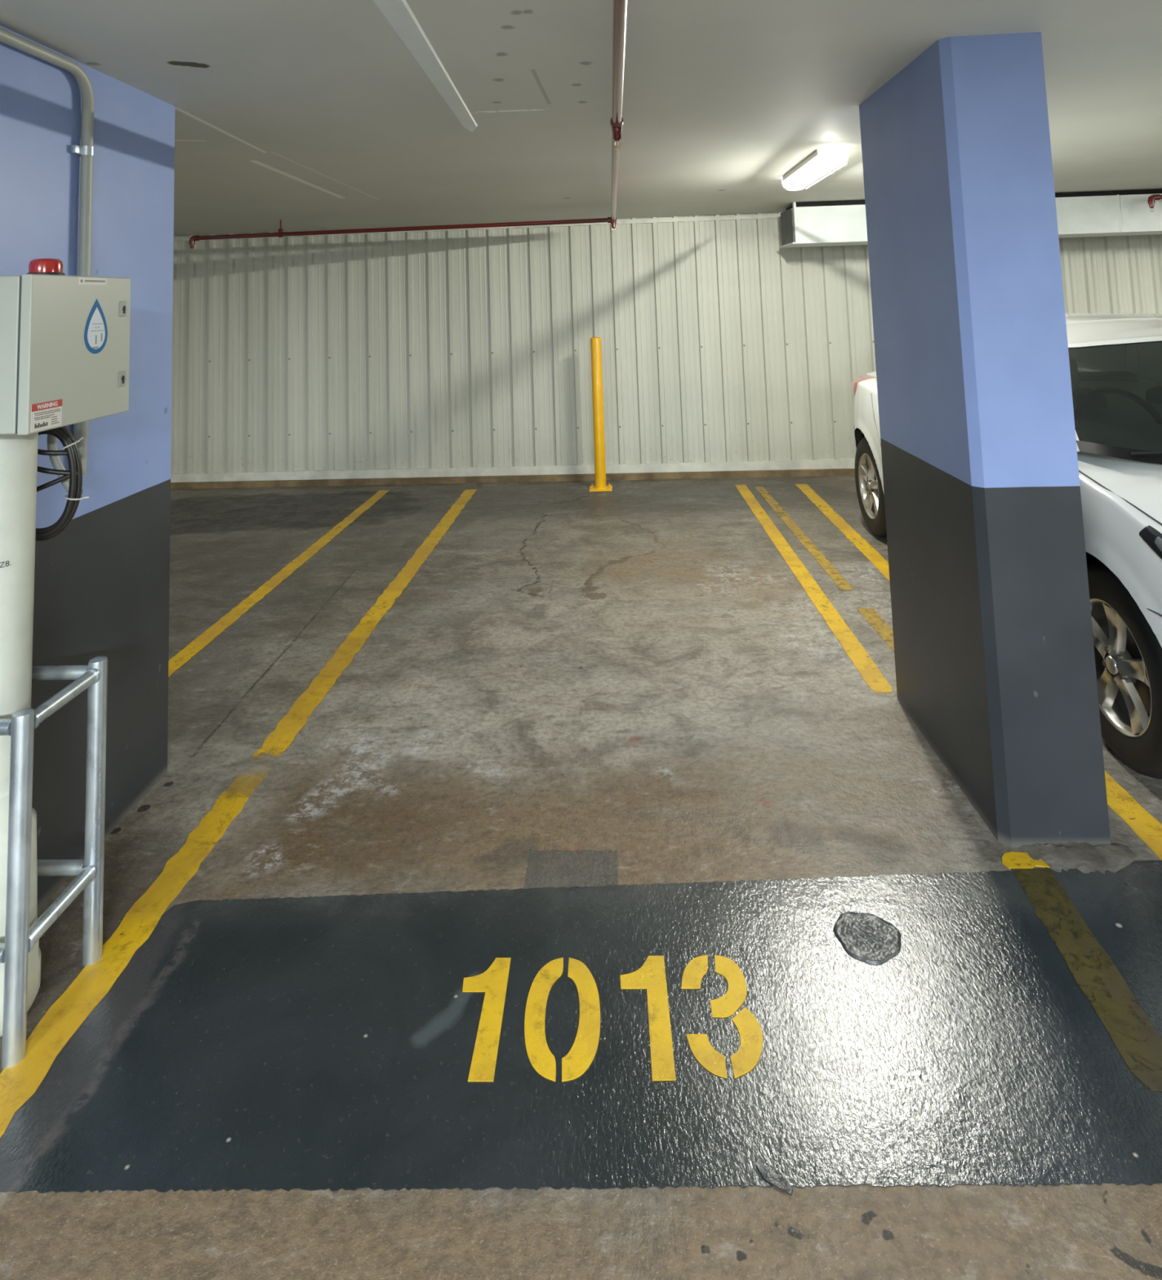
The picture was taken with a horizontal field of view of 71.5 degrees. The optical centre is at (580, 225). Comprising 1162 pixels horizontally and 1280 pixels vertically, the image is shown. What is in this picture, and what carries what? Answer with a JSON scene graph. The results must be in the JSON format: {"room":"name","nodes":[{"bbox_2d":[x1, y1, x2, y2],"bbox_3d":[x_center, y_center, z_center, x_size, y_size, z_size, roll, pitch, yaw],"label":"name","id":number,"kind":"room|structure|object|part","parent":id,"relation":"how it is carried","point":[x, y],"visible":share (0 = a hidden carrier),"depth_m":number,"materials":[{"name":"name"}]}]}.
{"room":"parking garage","nodes":[
{"label":"parking garage","id":0,"kind":"room"},
{"bbox_2d":[0,475,1161,1279],"bbox_3d":[0.091,1.726,0.799,18.000,0.100,13.900,-2,-5,2],"label":"floor","id":1,"kind":"structure","parent":0,"point":[632,683],"depth_m":2.69,"materials":[{"name":"concrete"}]},
{"bbox_2d":[0,432,40,1036],"bbox_3d":[-1.403,1.151,1.918,0.226,1.342,0.226,-2,-5,2],"label":"standpipe","id":2,"kind":"object","parent":1,"relation":"on","point":[18,453],"visible":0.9,"depth_m":1.91,"materials":[{"name":"beige plastic"}]},
{"bbox_2d":[0,791,40,1036],"bbox_3d":[-1.389,1.567,1.881,0.226,0.505,0.226,-2,-5,2],"label":"socket","id":3,"kind":"object","parent":2,"relation":"attached to","point":[33,959],"depth_m":1.86,"materials":[{"name":"beige plastic"}]},
{"bbox_2d":[0,273,130,435],"bbox_3d":[-1.306,0.300,1.949,0.231,0.349,0.368,-2,-5,2],"label":"control box","id":4,"kind":"object","parent":2,"relation":"on","point":[64,340],"visible":1,"depth_m":1.86,"materials":[{"name":"grey metal"}]},
{"bbox_2d":[26,257,65,275],"bbox_3d":[-1.293,0.103,1.950,0.078,0.047,0.078,-2,-5,2],"label":"beacon","id":5,"kind":"object","parent":4,"relation":"on","point":[42,265],"visible":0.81,"depth_m":1.92,"materials":[{"name":"red plastic"}]},
{"bbox_2d":[34,408,61,424],"bbox_3d":[-1.195,0.431,1.808,0.001,0.032,0.085,-2,-5,2],"label":"print","id":6,"kind":"object","parent":4,"relation":"attached to","point":[42,415],"depth_m":1.81,"materials":[{"name":"grey paper"}]},
{"bbox_2d":[80,279,105,282],"bbox_3d":[-1.200,0.137,1.984,0.001,0.008,0.094,-2,-5,2],"label":"print","id":7,"kind":"object","parent":4,"relation":"attached to","point":[82,280],"depth_m":1.98,"materials":[{"name":"grey plastic"}]},
{"bbox_2d":[90,323,103,348],"bbox_3d":[-1.194,0.272,1.992,0.001,0.061,0.050,-2,-5,2],"label":"print","id":8,"kind":"object","parent":4,"relation":"attached to","point":[96,329],"depth_m":1.99,"materials":[{"name":"grey paper"}]},
{"bbox_2d":[0,656,107,1069],"bbox_3d":[-1.350,1.462,1.911,0.278,0.718,0.308,-2,-5,2],"label":"guard rail","id":9,"kind":"object","parent":1,"relation":"on","point":[20,940],"visible":0.98,"depth_m":1.84,"materials":[{"name":"metal"}]},
{"bbox_3d":[-1.372,1.594,1.767,0.235,0.033,0.033,-2,-5,2],"label":"rail","id":10,"kind":"part","parent":9,"relation":"part of","materials":[{"name":"metal"}]},
{"bbox_3d":[-1.388,1.127,1.809,0.235,0.033,0.033,-2,-5,2],"label":"rail","id":11,"kind":"part","parent":9,"relation":"part of","materials":[{"name":"metal"}]},
{"bbox_3d":[-1.238,1.446,1.775,0.043,0.718,0.043,-2,-5,2],"label":"post","id":12,"kind":"part","parent":9,"relation":"part of","materials":[{"name":"metal"}]},
{"bbox_3d":[-1.377,1.150,2.072,0.235,0.033,0.033,-2,-5,2],"label":"rail","id":13,"kind":"part","parent":9,"relation":"part of","materials":[{"name":"metal"}]},
{"bbox_3d":[-1.362,1.617,2.031,0.235,0.033,0.033,-2,-5,2],"label":"rail","id":14,"kind":"part","parent":9,"relation":"part of","materials":[{"name":"metal"}]},
{"bbox_3d":[-1.228,1.601,1.894,0.033,0.033,0.221,-2,-5,2],"label":"rail","id":15,"kind":"part","parent":9,"relation":"part of","materials":[{"name":"metal"}]},
{"bbox_3d":[-1.243,1.133,1.936,0.033,0.033,0.221,-2,-5,2],"label":"rail","id":16,"kind":"part","parent":9,"relation":"part of","materials":[{"name":"metal"}]},
{"bbox_3d":[-1.227,1.469,2.039,0.043,0.718,0.043,-2,-5,2],"label":"post","id":17,"kind":"part","parent":9,"relation":"part of","materials":[{"name":"metal"}]},
{"bbox_2d":[0,25,174,910],"bbox_3d":[-1.708,0.654,2.124,0.390,2.388,1.610,-2,-5,2],"label":"concrete pillar","id":18,"kind":"structure","parent":1,"relation":"on","point":[102,584],"depth_m":2.54,"materials":[{"name":"paint"}]},
{"bbox_2d":[0,27,94,474],"bbox_3d":[-1.519,0.073,1.929,0.042,1.236,1.095,-2,-5,2],"label":"conduit","id":19,"kind":"object","parent":18,"relation":"attached to","point":[86,150],"visible":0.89,"depth_m":2.43,"materials":[{"name":"grey plastic"}]},
{"bbox_2d":[35,426,88,541],"bbox_3d":[-1.406,0.651,2.128,0.197,0.350,0.087,0,-5,-22],"label":"coil","id":20,"kind":"object","parent":18,"relation":"hanging from","point":[71,480],"visible":0.48,"depth_m":2.12,"materials":[{"name":"black rubber"}]},
{"bbox_2d":[0,488,477,1137],"bbox_3d":[-1.067,2.008,4.110,0.112,0.002,5.551,-2,-5,3],"label":"painted line","id":21,"kind":"object","parent":1,"relation":"on","point":[19,1082],"visible":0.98,"depth_m":2.22,"materials":[{"name":"yellow paint"}]},
{"bbox_2d":[168,489,389,677],"bbox_3d":[-1.797,2.088,4.734,0.097,0.002,4.451,-2,-5,3],"label":"painted line","id":22,"kind":"object","parent":1,"relation":"on","point":[202,641],"visible":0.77,"depth_m":4.52,"materials":[{"name":"yellow paint"}]},
{"bbox_2d":[0,860,1161,1193],"bbox_3d":[0.630,1.751,1.851,4.201,0.001,0.879,-2,-5,2],"label":"painted band","id":23,"kind":"object","parent":1,"relation":"on","point":[310,1043],"visible":1,"depth_m":1.72,"materials":[{"name":"paint"}]},
{"bbox_2d":[462,955,762,1081],"bbox_3d":[0.056,1.764,1.807,0.676,0.002,0.316,-2,-5,2],"label":"number","id":24,"kind":"object","parent":23,"relation":"on","point":[651,976],"visible":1,"depth_m":1.79,"materials":[{"name":"yellow paint"}]},
{"bbox_2d":[755,1160,792,1195],"bbox_3d":[0.348,1.724,1.459,0.072,0.003,0.023,-6,-7,39],"label":"smear","id":25,"kind":"object","parent":23,"relation":"on","point":[777,1181],"visible":1,"depth_m":1.46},
{"bbox_2d":[832,911,901,964],"bbox_3d":[0.711,1.758,1.993,0.164,0.007,0.163,-2,-5,2],"label":"tar patch","id":26,"kind":"object","parent":23,"relation":"on","point":[868,938],"visible":1,"depth_m":1.99,"materials":[{"name":"black asphalt"}]},
{"bbox_2d":[589,336,612,491],"bbox_3d":[0.145,1.572,6.788,0.190,1.264,0.150,-2,-5,2],"label":"bollard","id":27,"kind":"object","parent":1,"relation":"on","point":[595,342],"visible":1,"depth_m":6.75,"materials":[{"name":"yellow metal"}]},
{"bbox_3d":[0.145,1.566,6.789,0.092,1.252,0.092,-2,-5,2],"label":"post","id":28,"kind":"part","parent":27,"relation":"part of","materials":[{"name":"yellow metal"}]},
{"bbox_3d":[0.166,2.195,6.733,0.190,0.014,0.150,-2,-5,2],"label":"plate","id":29,"kind":"part","parent":27,"relation":"part of","materials":[{"name":"yellow metal"}]},
{"bbox_2d":[754,486,854,590],"bbox_3d":[1.442,2.045,5.465,0.074,0.002,2.352,-2,-5,1],"label":"painted line","id":30,"kind":"object","parent":1,"relation":"on","point":[825,565],"visible":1,"depth_m":5.06,"materials":[{"name":"yellow paint"}]},
{"bbox_2d":[734,484,892,693],"bbox_3d":[1.264,2.006,4.958,0.092,0.002,3.540,-2,-5,2],"label":"painted line","id":31,"kind":"object","parent":1,"relation":"on","point":[869,673],"visible":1,"depth_m":4.09,"materials":[{"name":"yellow paint"}]},
{"bbox_2d":[856,608,893,652],"bbox_3d":[1.418,1.888,3.697,0.083,0.002,0.702,-2,-5,0],"label":"painted line","id":32,"kind":"object","parent":1,"relation":"on","point":[885,630],"visible":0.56,"depth_m":3.84,"materials":[{"name":"yellow paint"}]},
{"bbox_2d":[795,484,1161,860],"bbox_3d":[1.724,1.921,4.184,0.105,0.002,5.000,-2,-5,2],"label":"painted line","id":33,"kind":"object","parent":1,"relation":"on","point":[1144,824],"visible":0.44,"depth_m":2.51,"materials":[{"name":"yellow paint"}]},
{"bbox_2d":[858,31,1110,847],"bbox_3d":[1.327,0.624,2.819,0.300,2.370,0.856,-2,-5,2],"label":"concrete pillar","id":34,"kind":"structure","parent":1,"relation":"on","point":[995,667],"depth_m":2.45,"materials":[{"name":"paint"}]},
{"bbox_2d":[851,312,1161,779],"bbox_3d":[2.649,1.156,4.003,2.060,1.435,4.378,-2,-5,2],"label":"car","id":35,"kind":"object","parent":1,"relation":"on","point":[1115,358],"visible":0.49,"depth_m":2.79,"materials":[{"name":"white paint"}]},
{"bbox_2d":[851,373,875,396],"bbox_3d":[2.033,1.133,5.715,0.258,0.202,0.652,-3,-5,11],"label":"tail lamp","id":36,"kind":"object","parent":35,"relation":"attached to","point":[858,380],"depth_m":5.50,"materials":[{"name":"red"}]},
{"bbox_2d":[1001,851,1049,869],"bbox_3d":[1.227,1.765,2.243,0.118,0.003,0.068,-2,-5,2],"label":"fragment","id":37,"kind":"object","parent":1,"relation":"on","point":[1010,859],"visible":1,"depth_m":2.24,"materials":[{"name":"yellow paint"}]},
{"bbox_2d":[1019,841,1137,867],"bbox_3d":[1.396,1.753,2.246,0.300,0.020,0.087,-2,-5,2],"label":"floor patch","id":38,"kind":"object","parent":1,"relation":"on","point":[1096,855],"visible":1,"depth_m":2.26,"materials":[{"name":"grey concrete"}]},
{"bbox_2d":[1010,868,1161,1091],"bbox_3d":[1.195,1.736,1.901,0.110,0.003,0.628,-2,-5,6],"label":"painted line","id":39,"kind":"object","parent":1,"relation":"on","point":[1129,1033],"visible":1,"depth_m":1.85,"materials":[{"name":"yellow paint"}]},
{"bbox_2d":[0,0,1161,235],"bbox_3d":[0.008,-0.781,1.023,18.000,0.354,13.900,-2,-5,2],"label":"ceiling","id":40,"kind":"structure","parent":0,"point":[313,115],"depth_m":3.05,"materials":[{"name":"white paint"}]},
{"bbox_2d":[188,0,627,252],"bbox_3d":[-1.600,-0.301,2.848,3.517,0.257,7.494,-2,-5,2],"label":"pipe","id":41,"kind":"object","parent":40,"relation":"attached to","point":[620,6],"visible":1,"depth_m":4.97,"materials":[{"name":"red metal"}]},
{"bbox_2d":[372,0,477,132],"bbox_3d":[-0.497,-0.534,2.496,0.094,0.036,2.243,-2,-5,0],"label":"ceiling strip","id":42,"kind":"object","parent":40,"relation":"attached to","point":[398,14],"visible":1,"depth_m":2.48,"materials":[{"name":"white metal"}]},
{"bbox_2d":[781,146,848,190],"bbox_3d":[1.354,-0.325,4.727,0.159,0.103,0.928,-2,-6,2],"label":"ceiling lamp","id":43,"kind":"object","parent":40,"relation":"attached to","point":[820,162],"visible":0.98,"depth_m":4.50,"materials":[{"name":"white plastic"}]},
{"bbox_2d":[778,190,1161,247],"bbox_3d":[5.369,-0.133,6.621,7.340,0.338,0.546,-2,-5,2],"label":"duct","id":44,"kind":"object","parent":40,"relation":"attached to","point":[1120,213],"visible":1,"depth_m":6.45,"materials":[{"name":"white metal"}]},
{"bbox_2d":[1146,194,1161,212],"bbox_3d":[6.064,-0.247,6.193,3.314,0.160,0.048,-2,-5,3],"label":"pipe","id":45,"kind":"object","parent":40,"relation":"attached to","point":[1150,201],"visible":1,"depth_m":6.26,"materials":[{"name":"red metal"}]},
{"bbox_2d":[170,212,1161,474],"bbox_3d":[0.309,1.040,7.280,17.769,2.200,0.540,-2,-5,2],"label":"wall","id":46,"kind":"structure","parent":0,"point":[720,341],"depth_m":7.26,"materials":[{"name":"white metal"}]},
{"bbox_2d":[173,213,780,240],"bbox_3d":[0.261,-0.028,7.319,17.805,0.037,0.054,-2,-5,3],"label":"trim","id":47,"kind":"structure","parent":46,"relation":"attached to","point":[762,215],"depth_m":7.28,"materials":[{"name":"metal"}]},
{"bbox_2d":[170,468,854,488],"bbox_3d":[0.340,2.226,7.238,17.812,0.070,0.375,-2,-5,3],"label":"trim","id":48,"kind":"structure","parent":46,"relation":"attached to","point":[823,472],"depth_m":7.11,"materials":[{"name":"wood"}]},
{"bbox_2d":[170,458,854,482],"bbox_3d":[0.334,2.147,7.140,17.806,0.080,0.084,-2,-5,3],"label":"trim","id":49,"kind":"structure","parent":46,"relation":"attached to","point":[832,463],"depth_m":7.15,"materials":[{"name":"white metal"}]}
]}

